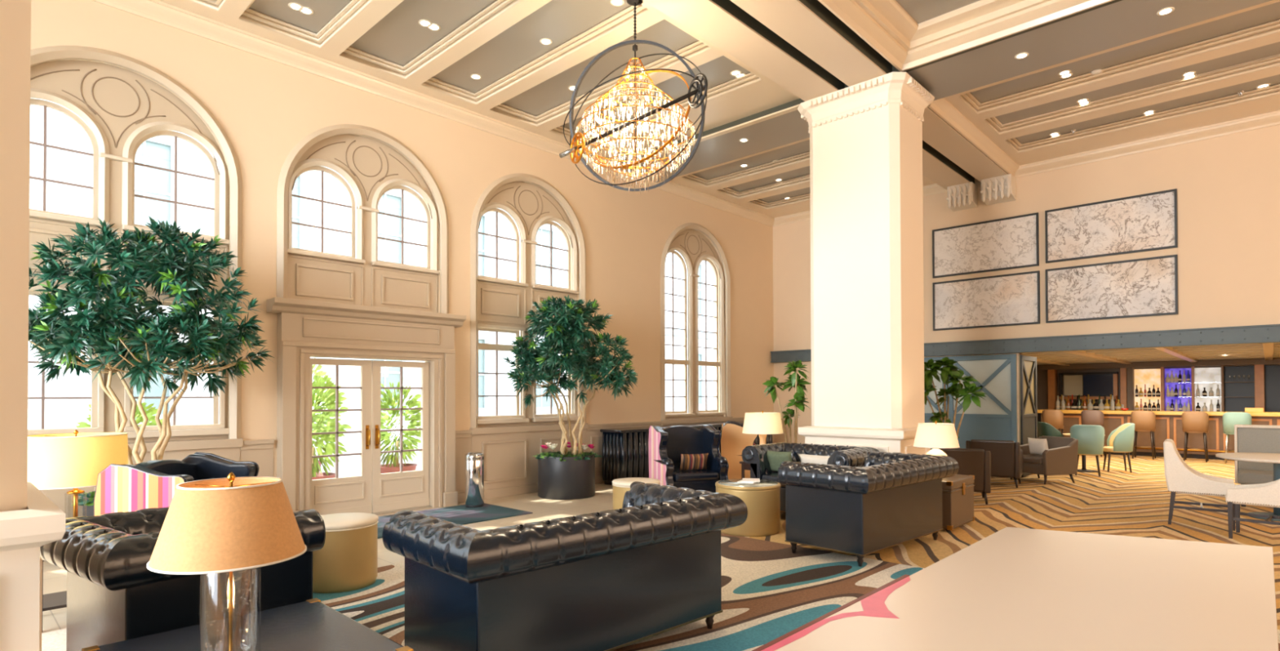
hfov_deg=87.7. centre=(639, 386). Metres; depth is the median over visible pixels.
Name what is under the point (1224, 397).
shelf
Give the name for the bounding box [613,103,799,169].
trim
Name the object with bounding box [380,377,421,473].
shrub
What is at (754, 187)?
ceiling
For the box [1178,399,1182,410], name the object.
bottle
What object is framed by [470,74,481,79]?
recessed light
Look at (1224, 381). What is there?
shelf
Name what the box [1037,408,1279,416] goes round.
countertop
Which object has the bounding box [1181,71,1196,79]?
recessed light
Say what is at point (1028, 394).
panel
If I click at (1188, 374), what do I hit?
bottle
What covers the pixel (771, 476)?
seat cushion
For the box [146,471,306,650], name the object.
table lamp
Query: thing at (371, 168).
window
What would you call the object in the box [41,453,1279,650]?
floor
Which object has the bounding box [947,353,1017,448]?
barn door
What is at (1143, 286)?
wall art panel
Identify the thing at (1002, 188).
corbel
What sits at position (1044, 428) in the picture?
tub chair
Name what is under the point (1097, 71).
recessed light
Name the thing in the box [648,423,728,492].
chair
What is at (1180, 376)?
bottle
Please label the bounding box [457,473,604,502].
baseboard
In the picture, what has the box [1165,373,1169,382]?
bottle
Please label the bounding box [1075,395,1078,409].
bottle
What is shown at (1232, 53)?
ceiling
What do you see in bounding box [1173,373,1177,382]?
bottle
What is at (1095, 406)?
bottle
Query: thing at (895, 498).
sofa
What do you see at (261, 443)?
trim
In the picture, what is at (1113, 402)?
bottle
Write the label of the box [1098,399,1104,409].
bottle
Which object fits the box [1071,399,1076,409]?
bottle
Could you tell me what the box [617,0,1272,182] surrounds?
ceiling
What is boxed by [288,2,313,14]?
recessed light
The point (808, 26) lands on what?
ceiling beam
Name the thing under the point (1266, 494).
dining chair
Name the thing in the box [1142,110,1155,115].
recessed light
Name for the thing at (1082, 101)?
recessed light
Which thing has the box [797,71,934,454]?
column
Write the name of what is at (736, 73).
recessed light
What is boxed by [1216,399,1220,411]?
bottle
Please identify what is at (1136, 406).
bottle
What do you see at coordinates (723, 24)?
ceiling beam
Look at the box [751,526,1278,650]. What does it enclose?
table
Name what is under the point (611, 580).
sofa
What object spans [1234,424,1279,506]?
chair
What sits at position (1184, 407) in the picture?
bottle
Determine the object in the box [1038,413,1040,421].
countertop
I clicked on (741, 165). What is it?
recessed light
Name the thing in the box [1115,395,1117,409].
bottle
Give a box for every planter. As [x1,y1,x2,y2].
[71,490,95,515]
[533,441,601,499]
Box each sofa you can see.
[40,506,325,650]
[382,480,747,650]
[742,441,879,511]
[777,450,959,566]
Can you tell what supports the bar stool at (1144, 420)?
on the floor at (1120, 501)
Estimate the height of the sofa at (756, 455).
0.922 m
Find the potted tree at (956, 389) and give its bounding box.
[924,356,987,438]
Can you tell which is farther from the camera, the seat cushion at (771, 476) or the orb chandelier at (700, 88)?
the seat cushion at (771, 476)
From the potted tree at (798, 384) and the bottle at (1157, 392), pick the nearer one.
the potted tree at (798, 384)
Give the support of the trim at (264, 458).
attached to the wall at (264, 107)
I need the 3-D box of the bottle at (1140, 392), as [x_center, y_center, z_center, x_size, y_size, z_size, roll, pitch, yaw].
[13.812,0.156,18.374,0.097,0.246,0.100,-1,-1,43]
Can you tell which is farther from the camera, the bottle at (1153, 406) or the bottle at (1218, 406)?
the bottle at (1153, 406)
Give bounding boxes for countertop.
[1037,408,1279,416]
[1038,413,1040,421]
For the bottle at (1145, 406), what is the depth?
18.28 m
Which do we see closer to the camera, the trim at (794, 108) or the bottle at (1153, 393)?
the trim at (794, 108)
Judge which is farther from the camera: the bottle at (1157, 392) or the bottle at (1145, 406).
the bottle at (1145, 406)
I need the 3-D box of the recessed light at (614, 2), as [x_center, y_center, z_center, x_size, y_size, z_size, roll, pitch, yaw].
[-0.253,-4.287,7.444,0.156,0.010,0.156,-1,-1,43]
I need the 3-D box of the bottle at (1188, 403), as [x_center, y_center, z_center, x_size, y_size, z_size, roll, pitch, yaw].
[14.552,0.504,17.671,0.072,0.324,0.074,-1,-1,43]
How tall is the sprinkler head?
0.050 m
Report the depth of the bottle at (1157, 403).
18.09 m
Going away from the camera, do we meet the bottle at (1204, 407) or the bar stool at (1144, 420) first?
the bar stool at (1144, 420)
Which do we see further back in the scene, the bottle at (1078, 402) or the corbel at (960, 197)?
the bottle at (1078, 402)
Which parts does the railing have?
rail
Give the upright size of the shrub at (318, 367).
2.576 m
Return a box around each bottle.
[1056,395,1060,408]
[1061,395,1065,408]
[1066,395,1070,408]
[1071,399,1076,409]
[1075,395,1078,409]
[1077,394,1080,409]
[1082,395,1086,409]
[1087,399,1093,409]
[1093,399,1098,409]
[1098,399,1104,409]
[1104,399,1110,409]
[1109,394,1111,409]
[1111,395,1115,409]
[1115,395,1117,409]
[1115,399,1121,409]
[1134,384,1138,396]
[1134,401,1138,409]
[1138,387,1142,396]
[1142,401,1147,410]
[1143,383,1146,396]
[1146,387,1151,396]
[1147,399,1151,410]
[1151,384,1155,396]
[1151,402,1155,410]
[1155,387,1160,396]
[1156,399,1159,410]
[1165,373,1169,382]
[1165,402,1170,410]
[1166,384,1169,396]
[1169,370,1173,382]
[1169,386,1174,396]
[1170,399,1173,410]
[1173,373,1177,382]
[1174,384,1177,396]
[1174,399,1177,410]
[1177,369,1182,382]
[1178,384,1182,396]
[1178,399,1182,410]
[1182,369,1186,382]
[1182,384,1186,396]
[1182,402,1186,410]
[1186,369,1190,382]
[1186,386,1191,396]
[1186,399,1190,410]
[1195,384,1199,396]
[1195,402,1200,410]
[1202,386,1207,396]
[1202,402,1207,410]
[1208,386,1213,396]
[1209,399,1213,410]
[1216,383,1219,396]
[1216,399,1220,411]
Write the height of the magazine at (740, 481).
0.012 m
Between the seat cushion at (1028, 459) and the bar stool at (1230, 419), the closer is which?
the seat cushion at (1028, 459)
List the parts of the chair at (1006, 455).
arm, backrest, seat, leg, arm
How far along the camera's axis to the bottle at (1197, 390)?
17.52 m
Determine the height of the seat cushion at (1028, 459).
0.120 m
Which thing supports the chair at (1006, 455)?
on the floor at (1120, 501)
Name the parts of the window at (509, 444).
sash, sash, sash, casing, sub arch trim, panel moulding, sill, sill, sash, sash, sub arch trim, panel moulding, casing, sill, sill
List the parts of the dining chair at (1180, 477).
backrest, leg, seat, leg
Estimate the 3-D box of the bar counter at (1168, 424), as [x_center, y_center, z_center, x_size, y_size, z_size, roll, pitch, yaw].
[14.215,1.162,15.588,8.600,1.138,0.700,-1,-1,43]
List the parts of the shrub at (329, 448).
stem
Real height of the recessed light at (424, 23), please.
0.010 m
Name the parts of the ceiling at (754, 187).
moulding, coffer panel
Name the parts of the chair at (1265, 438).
trim, seat, rail, backrest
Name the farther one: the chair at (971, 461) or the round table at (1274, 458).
the chair at (971, 461)
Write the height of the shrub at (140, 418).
1.804 m
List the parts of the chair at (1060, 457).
arm, seat, leg, backrest, arm, leg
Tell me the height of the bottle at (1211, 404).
0.324 m
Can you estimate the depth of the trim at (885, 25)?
7.76 m
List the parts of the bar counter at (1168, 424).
panel moulding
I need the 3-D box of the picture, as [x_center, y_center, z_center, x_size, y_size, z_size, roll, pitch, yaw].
[12.726,-0.036,19.562,0.500,0.620,0.050,-1,-1,43]
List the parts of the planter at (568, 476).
pot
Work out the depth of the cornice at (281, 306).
8.66 m
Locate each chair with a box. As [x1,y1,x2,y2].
[93,451,258,515]
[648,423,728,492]
[720,420,758,479]
[930,448,991,503]
[965,439,1022,487]
[1009,435,1078,484]
[1037,421,1062,436]
[1070,424,1104,475]
[1102,422,1134,472]
[1163,438,1235,530]
[1225,478,1279,538]
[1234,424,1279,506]
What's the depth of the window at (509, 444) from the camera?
10.84 m
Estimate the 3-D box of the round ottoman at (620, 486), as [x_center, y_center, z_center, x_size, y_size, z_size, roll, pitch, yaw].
[-0.046,1.432,8.457,0.618,0.512,0.618,-1,-1,43]
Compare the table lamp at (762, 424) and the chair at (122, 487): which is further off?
the table lamp at (762, 424)
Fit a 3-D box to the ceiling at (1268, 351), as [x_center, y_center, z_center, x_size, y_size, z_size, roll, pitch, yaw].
[12.492,-0.771,14.015,9.700,0.200,8.880,-1,-1,43]
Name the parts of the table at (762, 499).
glass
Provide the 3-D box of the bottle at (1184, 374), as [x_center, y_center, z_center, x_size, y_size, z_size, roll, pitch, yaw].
[14.487,-0.273,17.740,0.072,0.324,0.074,-1,-1,43]
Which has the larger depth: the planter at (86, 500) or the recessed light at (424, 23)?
the recessed light at (424, 23)
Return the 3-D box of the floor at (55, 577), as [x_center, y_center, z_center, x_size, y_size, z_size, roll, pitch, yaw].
[5.529,1.747,7.418,16.200,0.150,27.600,-1,-1,43]
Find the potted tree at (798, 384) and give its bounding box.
[762,360,811,443]
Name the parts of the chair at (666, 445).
backrest, seat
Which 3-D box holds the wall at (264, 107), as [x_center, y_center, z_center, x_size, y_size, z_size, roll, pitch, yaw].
[-3.195,-1.576,9.742,0.400,6.600,18.940,-1,-1,43]
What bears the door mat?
on the floor at (55, 577)
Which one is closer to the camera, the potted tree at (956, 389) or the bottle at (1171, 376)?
the potted tree at (956, 389)
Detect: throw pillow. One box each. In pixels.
[766,450,791,471]
[797,453,830,464]
[1027,437,1048,454]
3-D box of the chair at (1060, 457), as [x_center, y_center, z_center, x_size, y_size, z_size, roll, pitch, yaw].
[7.287,1.315,12.056,0.776,0.799,0.820,0,-1,-17]
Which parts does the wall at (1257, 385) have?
post, niche frame, niche frame, niche frame, niche frame, post, post, post, post, post, post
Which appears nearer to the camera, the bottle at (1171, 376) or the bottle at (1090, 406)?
the bottle at (1171, 376)
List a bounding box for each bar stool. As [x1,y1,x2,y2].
[1042,409,1063,436]
[1080,409,1104,456]
[1130,410,1155,459]
[1182,411,1208,462]
[1222,411,1251,463]
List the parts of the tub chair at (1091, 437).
seat, leg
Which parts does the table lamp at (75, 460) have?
rod, lamp shade, shade trim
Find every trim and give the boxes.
[91,0,774,226]
[240,417,744,449]
[240,430,774,490]
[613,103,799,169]
[770,324,1279,362]
[773,110,1279,226]
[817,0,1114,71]
[928,97,1019,176]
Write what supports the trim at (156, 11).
attached to the wall at (264, 107)
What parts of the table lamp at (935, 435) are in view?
lamp shade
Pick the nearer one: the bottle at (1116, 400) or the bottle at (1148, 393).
the bottle at (1148, 393)
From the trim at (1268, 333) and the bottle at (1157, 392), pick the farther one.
the bottle at (1157, 392)
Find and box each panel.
[924,356,947,448]
[1018,355,1037,476]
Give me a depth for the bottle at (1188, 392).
17.65 m
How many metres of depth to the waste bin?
9.41 m
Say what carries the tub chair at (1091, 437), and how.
on the floor at (1120, 501)
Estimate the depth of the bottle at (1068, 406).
19.27 m
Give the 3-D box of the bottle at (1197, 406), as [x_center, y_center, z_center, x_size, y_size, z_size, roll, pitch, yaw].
[14.690,0.541,17.540,0.097,0.246,0.100,-1,-1,43]
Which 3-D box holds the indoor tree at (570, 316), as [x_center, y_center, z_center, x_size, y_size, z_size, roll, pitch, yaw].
[-1.072,-0.154,10.512,2.187,2.577,2.121,0,-1,-19]
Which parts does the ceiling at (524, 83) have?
coffer panel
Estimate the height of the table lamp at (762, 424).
0.758 m
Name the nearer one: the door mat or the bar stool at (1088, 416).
the door mat
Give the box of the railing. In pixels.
[600,421,772,484]
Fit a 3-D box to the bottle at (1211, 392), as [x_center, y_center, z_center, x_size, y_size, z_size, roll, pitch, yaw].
[14.882,0.141,17.362,0.097,0.246,0.100,-1,-1,43]
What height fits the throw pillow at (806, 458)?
0.248 m
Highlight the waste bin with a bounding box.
[465,452,484,506]
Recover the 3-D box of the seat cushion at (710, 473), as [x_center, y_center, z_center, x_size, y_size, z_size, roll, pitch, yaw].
[0.737,1.299,9.876,0.682,0.115,0.672,0,-1,-17]
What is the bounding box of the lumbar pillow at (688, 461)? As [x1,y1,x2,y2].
[679,453,708,470]
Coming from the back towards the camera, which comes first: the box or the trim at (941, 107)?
the box
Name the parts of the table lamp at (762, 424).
lamp shade, shade trim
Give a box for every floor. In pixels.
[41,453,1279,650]
[42,482,613,632]
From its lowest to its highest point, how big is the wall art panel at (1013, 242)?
0.985 m
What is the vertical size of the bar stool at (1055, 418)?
1.161 m
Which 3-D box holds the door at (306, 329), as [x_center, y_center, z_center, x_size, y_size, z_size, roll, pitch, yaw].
[-3.629,0.361,8.979,0.580,2.810,2.580,-1,-1,43]
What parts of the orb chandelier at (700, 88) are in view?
tier frame, hanging rod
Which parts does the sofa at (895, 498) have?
leg, arm, leg, nail trim, arm, backrest, leg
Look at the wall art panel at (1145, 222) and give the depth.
11.56 m
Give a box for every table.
[41,560,66,632]
[81,597,413,650]
[715,478,780,536]
[739,460,750,478]
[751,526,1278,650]
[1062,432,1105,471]
[1215,452,1279,521]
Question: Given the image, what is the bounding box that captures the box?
[1244,407,1263,412]
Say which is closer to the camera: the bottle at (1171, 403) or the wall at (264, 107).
the wall at (264, 107)
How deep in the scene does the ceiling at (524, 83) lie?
8.46 m
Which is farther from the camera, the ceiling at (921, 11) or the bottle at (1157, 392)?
the bottle at (1157, 392)
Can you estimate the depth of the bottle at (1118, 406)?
18.45 m
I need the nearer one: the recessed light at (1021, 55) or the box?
the recessed light at (1021, 55)
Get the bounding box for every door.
[266,297,466,515]
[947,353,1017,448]
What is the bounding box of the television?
[1082,373,1113,395]
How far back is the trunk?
7.78 m
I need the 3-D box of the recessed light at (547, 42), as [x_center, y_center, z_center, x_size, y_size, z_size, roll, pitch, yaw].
[-1.166,-4.274,8.269,0.156,0.010,0.156,-1,-1,43]
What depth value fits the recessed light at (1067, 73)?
9.15 m
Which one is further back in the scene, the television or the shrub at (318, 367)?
the television
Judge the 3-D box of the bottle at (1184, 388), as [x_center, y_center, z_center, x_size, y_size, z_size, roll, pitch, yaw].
[14.488,0.107,17.735,0.072,0.324,0.074,-1,-1,43]
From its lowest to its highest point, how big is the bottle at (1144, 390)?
0.343 m
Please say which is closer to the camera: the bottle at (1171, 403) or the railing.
the railing
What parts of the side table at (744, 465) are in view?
leg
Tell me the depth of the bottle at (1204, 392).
17.43 m
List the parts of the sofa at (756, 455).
arm, backrest, arm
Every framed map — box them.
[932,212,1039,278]
[932,270,1039,330]
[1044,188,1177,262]
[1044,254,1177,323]
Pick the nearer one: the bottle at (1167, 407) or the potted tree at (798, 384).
the potted tree at (798, 384)
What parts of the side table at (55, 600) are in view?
leg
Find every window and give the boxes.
[27,45,243,517]
[276,124,448,313]
[469,173,588,489]
[660,222,732,424]
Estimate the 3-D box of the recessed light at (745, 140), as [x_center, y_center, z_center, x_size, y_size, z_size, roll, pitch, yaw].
[1.700,-4.022,10.899,0.156,0.010,0.156,-1,-1,43]
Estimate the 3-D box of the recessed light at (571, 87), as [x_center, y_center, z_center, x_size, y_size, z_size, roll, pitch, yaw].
[-0.951,-4.260,9.531,0.156,0.010,0.156,-1,-1,43]
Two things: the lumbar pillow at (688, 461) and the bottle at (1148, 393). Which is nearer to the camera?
the lumbar pillow at (688, 461)
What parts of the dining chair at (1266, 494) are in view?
leg, leg, seat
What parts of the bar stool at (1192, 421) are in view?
leg, leg, backrest, seat, leg, leg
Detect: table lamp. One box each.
[26,429,128,516]
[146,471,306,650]
[742,409,783,444]
[912,420,959,455]
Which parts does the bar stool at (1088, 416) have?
backrest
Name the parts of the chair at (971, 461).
backrest, leg, arm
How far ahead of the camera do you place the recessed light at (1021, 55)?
8.19 m
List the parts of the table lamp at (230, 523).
lamp shade, shade trim, rod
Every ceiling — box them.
[157,0,799,161]
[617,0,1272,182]
[670,137,936,217]
[895,0,980,23]
[944,0,1279,165]
[1022,342,1279,365]
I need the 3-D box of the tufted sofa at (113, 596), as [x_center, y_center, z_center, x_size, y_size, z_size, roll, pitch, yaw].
[-2.566,1.179,3.757,1.110,0.922,1.075,-1,-1,35]
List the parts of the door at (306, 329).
frame, moulding, handle, handle, frame, moulding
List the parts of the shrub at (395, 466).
stem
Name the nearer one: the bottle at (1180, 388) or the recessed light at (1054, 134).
the recessed light at (1054, 134)
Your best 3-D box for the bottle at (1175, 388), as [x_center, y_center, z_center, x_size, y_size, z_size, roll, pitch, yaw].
[14.363,0.109,17.853,0.072,0.324,0.074,-1,-1,43]
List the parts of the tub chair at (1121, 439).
leg, leg, seat, leg, leg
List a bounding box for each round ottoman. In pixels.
[312,511,378,592]
[612,477,660,509]
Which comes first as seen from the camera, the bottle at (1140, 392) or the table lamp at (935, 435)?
the table lamp at (935, 435)
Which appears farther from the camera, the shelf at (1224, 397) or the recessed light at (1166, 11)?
the shelf at (1224, 397)
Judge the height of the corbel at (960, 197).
0.450 m
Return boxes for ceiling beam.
[643,0,974,190]
[729,0,1008,182]
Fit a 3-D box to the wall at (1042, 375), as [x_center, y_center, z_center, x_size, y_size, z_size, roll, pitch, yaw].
[15.478,0.458,17.153,9.700,2.600,0.200,-1,-1,43]
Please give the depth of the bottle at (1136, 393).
18.41 m
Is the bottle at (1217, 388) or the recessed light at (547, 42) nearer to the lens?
the recessed light at (547, 42)
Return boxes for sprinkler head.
[1237,91,1244,96]
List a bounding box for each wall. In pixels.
[31,0,773,476]
[773,124,1279,443]
[1036,357,1279,437]
[1038,358,1279,421]
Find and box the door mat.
[377,502,533,538]
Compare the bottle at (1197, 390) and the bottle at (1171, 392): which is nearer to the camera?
the bottle at (1197, 390)
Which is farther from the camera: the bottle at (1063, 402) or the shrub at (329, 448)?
the bottle at (1063, 402)
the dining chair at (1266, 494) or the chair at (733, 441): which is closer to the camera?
the dining chair at (1266, 494)
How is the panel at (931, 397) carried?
on the floor at (1120, 501)
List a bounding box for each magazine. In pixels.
[737,479,756,483]
[742,477,759,481]
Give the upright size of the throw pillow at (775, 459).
0.287 m
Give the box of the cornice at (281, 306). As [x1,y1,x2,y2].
[266,297,466,327]
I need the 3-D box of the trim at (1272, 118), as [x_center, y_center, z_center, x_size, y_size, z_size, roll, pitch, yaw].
[8.932,-4.089,10.811,15.800,0.220,0.150,-1,-1,43]
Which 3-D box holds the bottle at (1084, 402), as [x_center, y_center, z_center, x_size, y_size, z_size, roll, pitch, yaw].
[12.703,0.472,19.035,0.096,0.432,0.099,-1,-1,43]
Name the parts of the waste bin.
lid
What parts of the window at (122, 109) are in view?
sash, sash, sash, casing, panel moulding, sub arch trim, sill, sash, casing, sub arch trim, panel moulding, sill, sash, sash, sill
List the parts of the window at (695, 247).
sash, sub arch trim, sill, sash, sub arch trim, sill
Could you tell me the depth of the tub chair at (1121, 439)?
13.32 m
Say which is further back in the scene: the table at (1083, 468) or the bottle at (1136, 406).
the bottle at (1136, 406)
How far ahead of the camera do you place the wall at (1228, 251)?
11.09 m
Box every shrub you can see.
[75,401,162,427]
[311,356,333,471]
[311,371,351,479]
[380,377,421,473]
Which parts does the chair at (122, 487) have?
backrest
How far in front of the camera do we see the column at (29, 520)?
2.65 m
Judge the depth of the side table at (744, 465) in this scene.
9.89 m
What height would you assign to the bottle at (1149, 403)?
0.324 m
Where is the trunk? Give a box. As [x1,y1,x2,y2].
[942,474,974,529]
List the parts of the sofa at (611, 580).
arm, backrest, nail trim, arm, leg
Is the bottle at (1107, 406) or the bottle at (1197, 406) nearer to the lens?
the bottle at (1197, 406)
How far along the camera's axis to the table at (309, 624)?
2.83 m
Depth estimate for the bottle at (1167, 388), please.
17.95 m
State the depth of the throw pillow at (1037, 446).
11.98 m
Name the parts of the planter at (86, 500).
pot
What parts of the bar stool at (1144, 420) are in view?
leg, leg, backrest, seat, leg, leg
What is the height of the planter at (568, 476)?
0.842 m
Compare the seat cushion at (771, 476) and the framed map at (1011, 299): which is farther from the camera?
the framed map at (1011, 299)
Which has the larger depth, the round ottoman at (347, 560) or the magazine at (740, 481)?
the magazine at (740, 481)
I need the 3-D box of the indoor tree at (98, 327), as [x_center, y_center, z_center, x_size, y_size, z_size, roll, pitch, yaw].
[-4.801,-0.286,6.497,2.205,2.766,1.994,0,-1,-6]
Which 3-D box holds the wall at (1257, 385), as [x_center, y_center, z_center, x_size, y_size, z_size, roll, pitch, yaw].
[15.247,0.534,16.834,9.000,2.440,0.580,-1,-1,43]
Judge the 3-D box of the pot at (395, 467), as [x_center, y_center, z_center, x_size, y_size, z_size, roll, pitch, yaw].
[-4.511,1.684,12.377,0.720,0.450,0.720,-1,-1,43]
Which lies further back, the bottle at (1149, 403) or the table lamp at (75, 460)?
the bottle at (1149, 403)
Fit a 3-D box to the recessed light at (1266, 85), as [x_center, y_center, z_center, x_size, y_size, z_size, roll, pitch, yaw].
[8.945,-4.288,9.564,0.156,0.010,0.266,-1,-1,43]
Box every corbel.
[946,182,977,211]
[979,173,1016,205]
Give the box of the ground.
[318,451,421,477]
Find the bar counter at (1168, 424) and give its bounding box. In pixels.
[1037,408,1279,460]
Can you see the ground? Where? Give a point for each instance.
(348, 466)
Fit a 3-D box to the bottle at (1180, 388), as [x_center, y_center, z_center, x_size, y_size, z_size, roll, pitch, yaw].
[14.425,0.108,17.794,0.072,0.324,0.074,-1,-1,43]
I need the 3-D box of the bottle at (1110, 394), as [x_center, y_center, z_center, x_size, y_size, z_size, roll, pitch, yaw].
[13.251,0.454,18.751,0.074,0.458,0.075,-1,-1,43]
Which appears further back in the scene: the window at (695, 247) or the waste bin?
the window at (695, 247)
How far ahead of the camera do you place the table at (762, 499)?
7.46 m
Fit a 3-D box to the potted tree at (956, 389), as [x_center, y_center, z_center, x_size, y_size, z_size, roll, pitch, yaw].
[5.059,0.607,10.915,1.211,2.190,0.596,-1,-1,43]
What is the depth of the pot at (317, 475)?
10.88 m
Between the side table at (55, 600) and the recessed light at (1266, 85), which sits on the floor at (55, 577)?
the side table at (55, 600)
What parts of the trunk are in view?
lid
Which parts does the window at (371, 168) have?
sash, panel moulding, sub arch trim, sill, sash, sub arch trim, panel moulding, sill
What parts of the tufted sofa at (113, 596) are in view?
backrest, arm, arm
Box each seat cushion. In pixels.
[673,467,719,480]
[761,471,785,486]
[1022,453,1042,464]
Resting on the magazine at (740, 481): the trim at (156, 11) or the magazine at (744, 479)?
the magazine at (744, 479)
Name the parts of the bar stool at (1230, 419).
leg, backrest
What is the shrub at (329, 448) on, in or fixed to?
on the ground
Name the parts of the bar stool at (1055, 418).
backrest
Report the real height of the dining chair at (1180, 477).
1.004 m
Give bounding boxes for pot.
[311,471,335,479]
[380,462,417,473]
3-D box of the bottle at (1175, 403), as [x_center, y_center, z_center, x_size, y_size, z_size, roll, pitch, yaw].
[14.364,0.507,17.849,0.072,0.324,0.074,-1,-1,43]
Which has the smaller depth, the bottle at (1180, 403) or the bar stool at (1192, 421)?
the bar stool at (1192, 421)
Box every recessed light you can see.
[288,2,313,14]
[418,19,440,31]
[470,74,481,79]
[539,38,552,44]
[568,85,575,90]
[610,0,624,6]
[730,70,745,78]
[739,137,748,142]
[739,164,747,167]
[1014,52,1029,59]
[1048,132,1060,137]
[1057,70,1072,78]
[1076,97,1090,105]
[1091,69,1102,75]
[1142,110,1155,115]
[1156,7,1174,15]
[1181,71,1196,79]
[1255,83,1271,88]
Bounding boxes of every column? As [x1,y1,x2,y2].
[0,0,65,650]
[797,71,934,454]
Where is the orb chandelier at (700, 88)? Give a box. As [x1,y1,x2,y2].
[559,0,707,191]
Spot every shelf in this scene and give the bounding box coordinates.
[42,590,66,610]
[1223,396,1254,397]
[1224,381,1254,382]
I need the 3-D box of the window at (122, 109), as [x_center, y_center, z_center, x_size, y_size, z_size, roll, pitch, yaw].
[-5.561,-0.976,7.061,0.285,5.070,2.360,-1,-1,43]
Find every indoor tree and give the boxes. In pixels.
[28,215,274,464]
[502,294,638,455]

